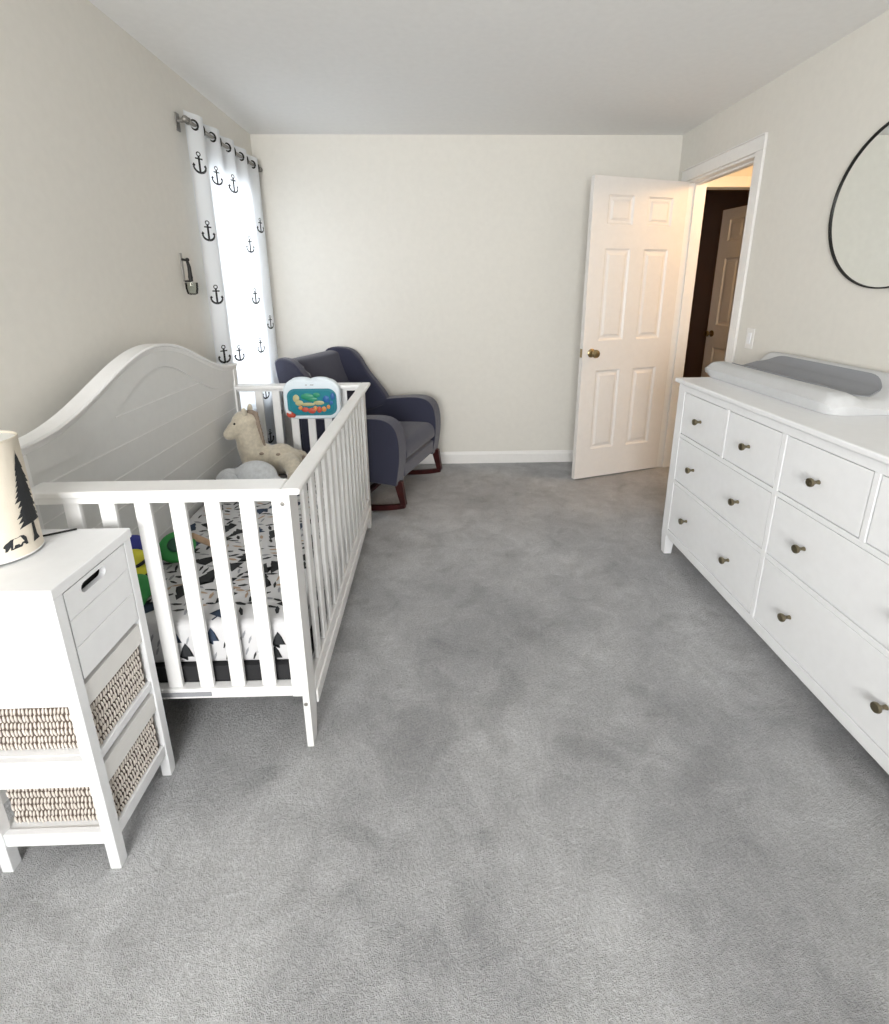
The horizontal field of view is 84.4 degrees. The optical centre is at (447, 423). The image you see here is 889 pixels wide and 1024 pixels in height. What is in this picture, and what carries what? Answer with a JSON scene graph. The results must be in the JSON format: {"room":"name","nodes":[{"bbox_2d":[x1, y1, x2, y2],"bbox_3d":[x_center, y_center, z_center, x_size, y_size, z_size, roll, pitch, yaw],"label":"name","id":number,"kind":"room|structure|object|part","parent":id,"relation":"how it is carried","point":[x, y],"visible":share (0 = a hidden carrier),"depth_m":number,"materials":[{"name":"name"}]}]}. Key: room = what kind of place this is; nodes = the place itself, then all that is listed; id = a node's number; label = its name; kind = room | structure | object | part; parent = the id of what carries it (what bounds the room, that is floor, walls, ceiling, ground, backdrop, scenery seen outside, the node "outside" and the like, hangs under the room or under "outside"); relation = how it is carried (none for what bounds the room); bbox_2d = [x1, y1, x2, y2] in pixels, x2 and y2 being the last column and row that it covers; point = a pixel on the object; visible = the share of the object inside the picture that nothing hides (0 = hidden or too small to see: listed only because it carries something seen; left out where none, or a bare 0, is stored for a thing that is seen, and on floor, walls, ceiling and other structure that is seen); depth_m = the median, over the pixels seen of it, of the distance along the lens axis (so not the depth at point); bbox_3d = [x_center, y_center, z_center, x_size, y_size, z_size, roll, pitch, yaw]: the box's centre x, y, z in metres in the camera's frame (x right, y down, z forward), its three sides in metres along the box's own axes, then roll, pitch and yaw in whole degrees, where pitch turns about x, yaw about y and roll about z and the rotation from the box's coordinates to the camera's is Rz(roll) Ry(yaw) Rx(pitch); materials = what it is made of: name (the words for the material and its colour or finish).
{"room":"children's room","nodes":[
{"label":"children's room","id":0,"kind":"room"},
{"bbox_2d":[0,0,251,437],"bbox_3d":[-1.333,-0.092,1.077,0.120,2.410,5.394,-1,16,-1],"label":"wall","id":1,"kind":"structure","parent":0,"point":[98,212],"depth_m":1.75,"materials":[{"name":"paint"}]},
{"bbox_2d":[0,790,7,803],"bbox_3d":[-1.260,1.023,1.382,0.014,0.098,5.379,-1,16,-1],"label":"baseboard","id":2,"kind":"structure","parent":1,"relation":"attached to","point":[3,795],"depth_m":1.38,"materials":[{"name":"white paint"}]},
{"bbox_2d":[179,253,198,294],"bbox_3d":[-1.280,-0.741,2.433,0.064,0.200,0.060,10,19,34],"label":"wall sconce","id":3,"kind":"object","parent":1,"relation":"attached to","point":[190,277],"visible":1,"depth_m":2.43,"materials":[{"name":"grey metal"}]},
{"bbox_3d":[-1.312,-0.771,2.422,0.006,0.135,0.018,-1,16,-1],"label":"plate","id":4,"kind":"part","parent":3,"relation":"part of","materials":[{"name":"grey metal"}]},
{"bbox_3d":[-1.289,-0.759,2.426,0.042,0.116,0.022,-1,16,-1],"label":"arm","id":5,"kind":"part","parent":3,"relation":"part of","materials":[{"name":"black metal"}]},
{"bbox_2d":[174,112,262,171],"bbox_3d":[-1.302,-1.608,2.881,0.070,0.080,1.099,-1,16,-1],"label":"curtain rod","id":6,"kind":"object","parent":1,"relation":"attached to","point":[184,119],"visible":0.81,"depth_m":2.40,"materials":[{"name":"grey metal"}]},
{"bbox_3d":[-1.284,-1.615,2.889,0.019,0.019,1.070,-1,16,-1],"label":"rod","id":7,"kind":"part","parent":6,"relation":"part of","materials":[{"name":"grey metal"}]},
{"bbox_2d":[183,110,286,444],"bbox_3d":[-1.269,-0.583,3.176,0.052,2.245,1.027,-1,16,-1],"label":"curtain","id":8,"kind":"object","parent":6,"relation":"hanging from","point":[227,192],"visible":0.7,"depth_m":2.94,"materials":[{"name":"white fabric"}]},
{"bbox_2d":[0,462,888,1023],"bbox_3d":[0.977,0.785,2.479,5.146,0.060,8.100,-1,16,-1],"label":"floor","id":9,"kind":"structure","parent":0,"point":[551,774],"depth_m":1.32,"materials":[{"name":"grey carpet"}]},
{"bbox_2d":[0,528,175,871],"bbox_3d":[-0.968,0.695,1.244,0.298,0.800,0.277,-1,16,-1],"label":"nightstand","id":10,"kind":"object","parent":9,"relation":"on","point":[65,604],"visible":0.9,"depth_m":1.14,"materials":[{"name":"white paint"}]},
{"bbox_3d":[-1.097,0.742,1.128,0.027,0.774,0.027,-1,16,-1],"label":"leg","id":11,"kind":"part","parent":10,"relation":"part of","materials":[{"name":"white paint"}]},
{"bbox_3d":[-0.966,0.456,1.051,0.238,0.184,0.008,-1,16,-1],"label":"panel","id":12,"kind":"part","parent":10,"relation":"part of","materials":[{"name":"white paint"}]},
{"bbox_3d":[-0.965,0.590,1.088,0.238,0.093,0.016,-1,16,-1],"label":"rail","id":13,"kind":"part","parent":10,"relation":"part of","materials":[{"name":"white paint"}]},
{"bbox_2d":[0,431,76,564],"bbox_3d":[-1.031,0.165,1.135,0.158,0.281,0.186,-1,16,-1],"label":"table lamp","id":14,"kind":"object","parent":10,"relation":"on","point":[21,535],"visible":1,"depth_m":1.10,"materials":[{"name":"beige fabric"}]},
{"bbox_2d":[0,433,14,440],"bbox_3d":[-1.038,0.042,1.078,0.132,0.003,0.132,-1,16,-1],"label":"diffuser","id":15,"kind":"object","parent":14,"relation":"attached to","point":[3,436],"depth_m":1.11,"materials":[{"name":"white plastic"}]},
{"bbox_2d":[3,454,39,552],"bbox_3d":[-0.976,0.170,1.109,0.019,0.222,0.097,1,16,5],"label":"print","id":16,"kind":"object","parent":14,"relation":"on","point":[21,524],"depth_m":1.11},
{"bbox_3d":[-1.037,0.168,1.113,0.140,0.271,0.140,-1,16,-1],"label":"lamp shade","id":17,"kind":"part","parent":14,"relation":"part of","materials":[{"name":"white fabric"}]},
{"bbox_3d":[-0.993,0.276,1.236,0.093,0.012,0.016,-13,20,-38],"label":"power cord","id":18,"kind":"part","parent":14,"relation":"part of","materials":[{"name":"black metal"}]},
{"bbox_2d":[0,748,80,757],"bbox_3d":[-0.967,0.754,1.261,0.256,0.010,0.229,-1,16,-1],"label":"shelf","id":19,"kind":"object","parent":10,"relation":"attached to","point":[70,752],"depth_m":1.15,"materials":[{"name":"white paint"}]},
{"bbox_3d":[-0.964,0.822,1.153,0.238,0.079,0.016,-1,16,-1],"label":"rail","id":20,"kind":"part","parent":10,"relation":"part of","materials":[{"name":"white paint"}]},
{"bbox_3d":[-0.963,1.018,1.207,0.238,0.038,0.016,-1,16,-1],"label":"rail","id":21,"kind":"part","parent":10,"relation":"part of","materials":[{"name":"white paint"}]},
{"bbox_2d":[10,820,99,828],"bbox_3d":[-0.966,0.980,1.324,0.256,0.020,0.229,-1,16,-1],"label":"shelf","id":22,"kind":"object","parent":10,"relation":"attached to","point":[92,824],"depth_m":1.22,"materials":[{"name":"white paint"}]},
{"bbox_2d":[0,624,145,750],"bbox_3d":[-0.957,0.659,1.235,0.261,0.188,0.212,-1,16,-1],"label":"wicker basket","id":23,"kind":"object","parent":10,"relation":"on","point":[114,683],"visible":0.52,"depth_m":1.16,"materials":[{"name":"wicker"}]},
{"bbox_2d":[6,694,158,822],"bbox_3d":[-0.956,0.881,1.296,0.261,0.188,0.212,-1,16,-1],"label":"wicker basket","id":24,"kind":"object","parent":10,"relation":"on","point":[126,761],"visible":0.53,"depth_m":1.22,"materials":[{"name":"wicker"}]},
{"bbox_3d":[-0.832,0.739,1.135,0.027,0.774,0.027,-1,16,-1],"label":"leg","id":25,"kind":"part","parent":10,"relation":"part of","materials":[{"name":"white paint"}]},
{"bbox_3d":[-0.832,0.444,1.178,0.015,0.223,0.209,-1,16,-1],"label":"drawer","id":26,"kind":"part","parent":10,"relation":"part of","materials":[{"name":"white paint"}]},
{"bbox_3d":[-0.832,0.759,1.266,0.015,0.024,0.215,-1,16,-1],"label":"rail","id":27,"kind":"part","parent":10,"relation":"part of","materials":[{"name":"white paint"}]},
{"bbox_3d":[-0.831,0.984,1.329,0.015,0.036,0.215,-1,16,-1],"label":"rail","id":28,"kind":"part","parent":10,"relation":"part of","materials":[{"name":"white paint"}]},
{"bbox_3d":[-0.839,0.673,1.368,0.027,0.774,0.027,-1,16,-1],"label":"leg","id":29,"kind":"part","parent":10,"relation":"part of","materials":[{"name":"white paint"}]},
{"bbox_2d":[18,343,371,746],"bbox_3d":[-0.807,0.255,2.101,0.787,1.186,1.517,-1,16,-1],"label":"crib","id":30,"kind":"object","parent":9,"relation":"on","point":[142,447],"visible":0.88,"depth_m":1.56,"materials":[{"name":"paint"}]},
{"bbox_3d":[-1.152,0.558,1.422,0.052,0.970,0.045,-1,16,-1],"label":"post","id":31,"kind":"part","parent":30,"relation":"part of","materials":[{"name":"white paint"}]},
{"bbox_3d":[-1.170,0.206,2.078,0.027,1.036,1.437,-1,16,-1],"label":"headboard","id":32,"kind":"part","parent":30,"relation":"part of","materials":[{"name":"paint"}]},
{"bbox_3d":[-0.802,0.202,1.326,0.650,0.020,0.027,-1,16,-1],"label":"rail moulding","id":33,"kind":"part","parent":30,"relation":"part of","materials":[{"name":"white paint"}]},
{"bbox_3d":[-0.788,0.178,1.336,0.682,0.020,0.080,-1,16,-1],"label":"rail","id":34,"kind":"part","parent":30,"relation":"part of","materials":[{"name":"white paint"}]},
{"bbox_3d":[-0.798,0.817,1.500,0.650,0.035,0.031,-1,16,-1],"label":"rail","id":35,"kind":"part","parent":30,"relation":"part of","materials":[{"name":"white paint"}]},
{"bbox_3d":[-1.191,0.168,2.820,0.052,0.970,0.045,-1,16,-1],"label":"post","id":36,"kind":"part","parent":30,"relation":"part of","materials":[{"name":"white paint"}]},
{"bbox_2d":[144,473,334,661],"bbox_3d":[-0.806,0.481,2.164,0.666,0.149,1.414,-1,16,-1],"label":"mattress","id":37,"kind":"object","parent":30,"relation":"on","point":[234,537],"visible":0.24,"depth_m":1.62,"materials":[{"name":"fabric"}]},
{"bbox_2d":[130,535,150,605],"bbox_3d":[-1.024,0.478,1.603,0.113,0.159,0.270,-12,19,-35],"label":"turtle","id":38,"kind":"object","parent":37,"relation":"on","point":[135,540],"visible":0.22,"depth_m":1.58},
{"bbox_2d":[159,532,210,562],"bbox_3d":[-0.957,0.447,1.795,0.183,0.092,0.103,-9,18,-29],"label":"toy","id":39,"kind":"object","parent":37,"relation":"on","point":[168,548],"visible":0.48,"depth_m":1.76,"materials":[{"name":"green plastic"}]},
{"bbox_3d":[-0.924,0.439,1.843,0.026,0.082,0.084,11,19,35],"label":"handle","id":40,"kind":"part","parent":39,"relation":"part of","materials":[{"name":"beige wood"}]},
{"bbox_2d":[214,460,281,479],"bbox_3d":[-0.968,0.268,2.360,0.343,0.158,0.205,-1,16,-1],"label":"elephant","id":41,"kind":"object","parent":37,"relation":"on","point":[255,469],"visible":0.38,"depth_m":2.33},
{"bbox_2d":[223,404,306,478],"bbox_3d":[-0.943,0.095,2.560,0.410,0.382,0.302,-1,16,-1],"label":"stuffed animal","id":42,"kind":"object","parent":37,"relation":"on","point":[244,427],"visible":0.72,"depth_m":2.53,"materials":[{"name":"beige fabric"}]},
{"bbox_3d":[-0.841,-0.191,2.736,0.650,0.020,0.027,-1,16,-1],"label":"rail moulding","id":43,"kind":"part","parent":30,"relation":"part of","materials":[{"name":"white paint"}]},
{"bbox_3d":[-0.826,-0.207,2.716,0.682,0.020,0.080,-1,16,-1],"label":"rail","id":44,"kind":"part","parent":30,"relation":"part of","materials":[{"name":"white paint"}]},
{"bbox_3d":[-0.436,0.598,1.467,0.021,0.862,0.072,-1,16,-1],"label":"post","id":45,"kind":"part","parent":30,"relation":"part of","materials":[{"name":"white paint"}]},
{"bbox_2d":[283,377,341,418],"bbox_3d":[-0.735,-0.148,2.692,0.305,0.230,0.170,-1,16,-1],"label":"toy","id":46,"kind":"object","parent":30,"relation":"attached to","point":[304,397],"visible":0.99,"depth_m":2.63,"materials":[{"name":"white plastic"}]},
{"bbox_3d":[-0.846,-0.048,2.647,0.048,0.036,0.024,-1,16,-1],"label":"red knob","id":47,"kind":"part","parent":46,"relation":"part of","materials":[{"name":"plastic"}]},
{"bbox_3d":[-0.442,-0.019,2.035,0.053,0.020,1.517,-1,16,-1],"label":"rail","id":48,"kind":"part","parent":30,"relation":"part of","materials":[{"name":"white paint"}]},
{"bbox_3d":[-0.453,0.669,2.227,0.024,0.093,1.353,-1,16,-1],"label":"rail","id":49,"kind":"part","parent":30,"relation":"part of","materials":[{"name":"white paint"}]},
{"bbox_3d":[-0.437,0.690,2.233,0.008,0.048,1.377,-1,16,-1],"label":"rail moulding","id":50,"kind":"part","parent":30,"relation":"part of","materials":[{"name":"white paint"}]},
{"bbox_3d":[-0.474,0.215,2.839,0.021,0.862,0.072,-1,16,-1],"label":"post","id":51,"kind":"part","parent":30,"relation":"part of","materials":[{"name":"white paint"}]},
{"bbox_2d":[275,346,441,510],"bbox_3d":[-0.579,0.000,3.409,0.899,0.968,0.780,5,16,18],"label":"rocking chair","id":52,"kind":"object","parent":9,"relation":"on","point":[403,430],"visible":0.51,"depth_m":3.35,"materials":[{"name":"blue fabric"}]},
{"bbox_3d":[-0.844,-0.137,3.465,0.323,0.685,0.590,5,16,18],"label":"backrest","id":53,"kind":"part","parent":52,"relation":"part of","materials":[{"name":"blue fabric"}]},
{"bbox_3d":[-0.597,0.148,3.108,0.682,0.417,0.115,5,16,18],"label":"arm","id":54,"kind":"part","parent":52,"relation":"part of","materials":[{"name":"blue fabric"}]},
{"bbox_3d":[-0.296,0.435,3.068,0.078,0.157,0.034,5,16,18],"label":"leg","id":55,"kind":"part","parent":52,"relation":"part of","materials":[{"name":"brown wood"}]},
{"bbox_3d":[-0.391,-0.015,3.686,0.682,0.417,0.115,5,16,18],"label":"arm","id":56,"kind":"part","parent":52,"relation":"part of","materials":[{"name":"blue fabric"}]},
{"bbox_3d":[-0.460,0.098,3.394,0.605,0.129,0.516,5,16,18],"label":"seat","id":57,"kind":"part","parent":52,"relation":"part of","materials":[{"name":"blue fabric"}]},
{"bbox_3d":[-0.490,0.205,3.435,0.642,0.090,0.518,5,16,18],"label":"seat","id":58,"kind":"part","parent":52,"relation":"part of","materials":[{"name":"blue fabric"}]},
{"bbox_3d":[-0.081,0.266,3.669,0.078,0.157,0.034,5,16,18],"label":"leg","id":59,"kind":"part","parent":52,"relation":"part of","materials":[{"name":"brown wood"}]},
{"bbox_2d":[661,377,888,773],"bbox_3d":[1.420,0.437,1.831,0.553,0.954,1.574,-1,16,-1],"label":"dresser","id":60,"kind":"object","parent":9,"relation":"on","point":[782,507],"visible":0.95,"depth_m":1.68,"materials":[{"name":"white paint"}]},
{"bbox_3d":[1.189,0.647,2.655,0.050,0.108,0.050,-1,16,-1],"label":"leg","id":61,"kind":"part","parent":60,"relation":"part of","materials":[{"name":"white paint"}]},
{"bbox_3d":[1.148,0.479,2.393,0.036,0.030,0.030,-1,16,-1],"label":"knob","id":62,"kind":"part","parent":60,"relation":"part of","materials":[{"name":"brown metal"}]},
{"bbox_3d":[1.147,0.224,2.321,0.036,0.030,0.030,-1,16,-1],"label":"knob","id":63,"kind":"part","parent":60,"relation":"part of","materials":[{"name":"brown metal"}]},
{"bbox_3d":[1.145,-0.005,2.253,0.036,0.030,0.030,-1,16,-1],"label":"knob","id":64,"kind":"part","parent":60,"relation":"part of","materials":[{"name":"brown metal"}]},
{"bbox_3d":[1.177,-0.005,2.254,0.019,0.204,0.346,-1,16,-1],"label":"drawer","id":65,"kind":"part","parent":60,"relation":"part of","materials":[{"name":"white paint"}]},
{"bbox_3d":[1.184,0.526,2.223,0.019,0.258,0.691,-1,16,-1],"label":"drawer","id":66,"kind":"part","parent":60,"relation":"part of","materials":[{"name":"white paint"}]},
{"bbox_3d":[1.158,0.574,2.052,0.036,0.030,0.030,-1,16,-1],"label":"knob","id":67,"kind":"part","parent":60,"relation":"part of","materials":[{"name":"brown metal"}]},
{"bbox_3d":[1.183,0.271,2.152,0.019,0.223,0.691,-1,16,-1],"label":"drawer","id":68,"kind":"part","parent":60,"relation":"part of","materials":[{"name":"white paint"}]},
{"bbox_3d":[1.156,0.319,1.981,0.036,0.030,0.030,-1,16,-1],"label":"knob","id":69,"kind":"part","parent":60,"relation":"part of","materials":[{"name":"brown metal"}]},
{"bbox_3d":[1.155,0.091,1.907,0.036,0.030,0.030,-1,16,-1],"label":"knob","id":70,"kind":"part","parent":60,"relation":"part of","materials":[{"name":"brown metal"}]},
{"bbox_3d":[1.187,0.091,1.908,0.019,0.204,0.318,-1,16,-1],"label":"drawer","id":71,"kind":"part","parent":60,"relation":"part of","materials":[{"name":"white paint"}]},
{"bbox_3d":[1.196,0.791,1.923,0.016,0.010,1.438,-1,16,-1],"label":"rail","id":72,"kind":"part","parent":60,"relation":"part of","materials":[{"name":"white paint"}]},
{"bbox_3d":[1.168,0.673,1.698,0.036,0.030,0.030,-1,16,-1],"label":"knob","id":73,"kind":"part","parent":60,"relation":"part of","materials":[{"name":"brown metal"}]},
{"bbox_2d":[705,352,888,415],"bbox_3d":[1.504,-0.199,2.109,0.382,0.118,0.863,-1,16,-1],"label":"changing pad","id":74,"kind":"object","parent":60,"relation":"on","point":[820,386],"visible":1,"depth_m":1.96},
{"bbox_3d":[1.166,0.417,1.627,0.036,0.030,0.030,-1,16,-1],"label":"knob","id":75,"kind":"part","parent":60,"relation":"part of","materials":[{"name":"brown metal"}]},
{"bbox_3d":[1.165,0.188,1.560,0.036,0.030,0.030,-1,16,-1],"label":"knob","id":76,"kind":"part","parent":60,"relation":"part of","materials":[{"name":"brown metal"}]},
{"bbox_3d":[1.204,0.720,1.529,0.019,0.258,0.691,-1,16,-1],"label":"drawer","id":77,"kind":"part","parent":60,"relation":"part of","materials":[{"name":"white paint"}]},
{"bbox_3d":[1.196,0.188,1.561,0.019,0.204,0.343,-1,16,-1],"label":"drawer","id":78,"kind":"part","parent":60,"relation":"part of","materials":[{"name":"white paint"}]},
{"bbox_3d":[1.202,0.464,1.458,0.019,0.223,0.691,-1,16,-1],"label":"drawer","id":79,"kind":"part","parent":60,"relation":"part of","materials":[{"name":"white paint"}]},
{"bbox_3d":[1.206,0.284,1.215,0.019,0.204,0.321,-1,16,-1],"label":"drawer","id":80,"kind":"part","parent":60,"relation":"part of","materials":[{"name":"white paint"}]},
{"bbox_3d":[1.178,0.774,1.335,0.036,0.030,0.030,-1,16,-1],"label":"knob","id":81,"kind":"part","parent":60,"relation":"part of","materials":[{"name":"brown metal"}]},
{"bbox_2d":[250,134,682,451],"bbox_3d":[0.152,-0.850,3.760,3.240,2.410,0.100,-1,16,-1],"label":"wall","id":82,"kind":"structure","parent":0,"point":[453,266],"depth_m":3.60,"materials":[{"name":"paint"}]},
{"bbox_2d":[419,450,572,463],"bbox_3d":[0.161,0.279,4.016,3.000,0.098,0.014,-1,16,-1],"label":"baseboard","id":83,"kind":"structure","parent":82,"relation":"attached to","point":[534,455],"depth_m":4.02,"materials":[{"name":"white paint"}]},
{"bbox_2d":[88,0,888,134],"bbox_3d":[0.963,-1.594,1.815,5.146,0.060,8.100,-1,16,-1],"label":"ceiling","id":84,"kind":"structure","parent":0,"point":[432,67],"depth_m":2.23,"materials":[{"name":"paint"}]},
{"bbox_2d":[706,166,752,189],"bbox_3d":[2.304,-0.932,4.010,1.075,2.410,0.100,-1,16,-1],"label":"wall","id":85,"kind":"structure","parent":0,"point":[747,171],"depth_m":3.69,"materials":[{"name":"paint"}]},
{"bbox_2d":[707,176,751,186],"bbox_3d":[2.288,-0.808,3.984,0.950,2.185,0.016,-1,16,-1],"label":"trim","id":86,"kind":"structure","parent":85,"relation":"attached to","point":[726,181],"depth_m":3.69,"materials":[{"name":"white paint"}]},
{"bbox_2d":[678,10,888,376],"bbox_3d":[2.342,-0.449,2.277,1.295,2.410,7.700,-1,16,-1],"label":"wall","id":87,"kind":"structure","parent":0,"point":[817,115],"depth_m":2.33,"materials":[{"name":"paint"}]},
{"bbox_2d":[571,175,688,478],"bbox_3d":[1.289,-0.616,3.502,0.766,2.061,0.179,-6,16,-18],"label":"door","id":88,"kind":"structure","parent":87,"relation":"in","point":[636,225],"depth_m":3.45,"materials":[{"name":"paint"}]},
{"bbox_3d":[1.012,-0.480,3.382,0.062,0.062,0.072,-6,16,-18],"label":"knob","id":89,"kind":"part","parent":88,"relation":"part of","materials":[{"name":"gold metal"}]},
{"bbox_2d":[657,154,754,466],"bbox_3d":[1.728,-0.558,3.286,0.122,2.086,0.755,-1,16,-1],"label":"trim","id":90,"kind":"structure","parent":87,"relation":"attached to","point":[696,193],"depth_m":3.56,"materials":[{"name":"white paint"}]},
{"bbox_2d":[701,205,747,376],"bbox_3d":[2.619,-0.883,4.456,0.179,2.048,0.702,-3,16,-9],"label":"door","id":91,"kind":"structure","parent":87,"relation":"in","point":[733,220],"depth_m":4.55,"materials":[{"name":"paint"}]},
{"bbox_3d":[2.520,-0.868,4.737,0.072,0.062,0.062,-3,16,-9],"label":"knob","id":92,"kind":"part","parent":91,"relation":"part of","materials":[{"name":"gold metal"}]},
{"bbox_2d":[681,132,768,376],"bbox_3d":[1.728,-0.596,3.276,0.164,2.164,0.895,-1,16,-1],"label":"trim","id":93,"kind":"structure","parent":87,"relation":"attached to","point":[757,145],"depth_m":2.78,"materials":[{"name":"white paint"}]},
{"bbox_2d":[744,328,754,348],"bbox_3d":[1.677,-0.472,2.724,0.012,0.113,0.066,-1,16,-1],"label":"light switch","id":94,"kind":"object","parent":87,"relation":"attached to","point":[750,334],"visible":1,"depth_m":2.72,"materials":[{"name":"white paint"}]},
{"bbox_2d":[828,122,888,288],"bbox_3d":[1.693,-0.835,1.845,0.014,0.633,0.633,-1,16,-1],"label":"wall mirror","id":95,"kind":"object","parent":87,"relation":"attached to","point":[858,227],"visible":1,"depth_m":1.98,"materials":[{"name":"black metal"}]}
]}

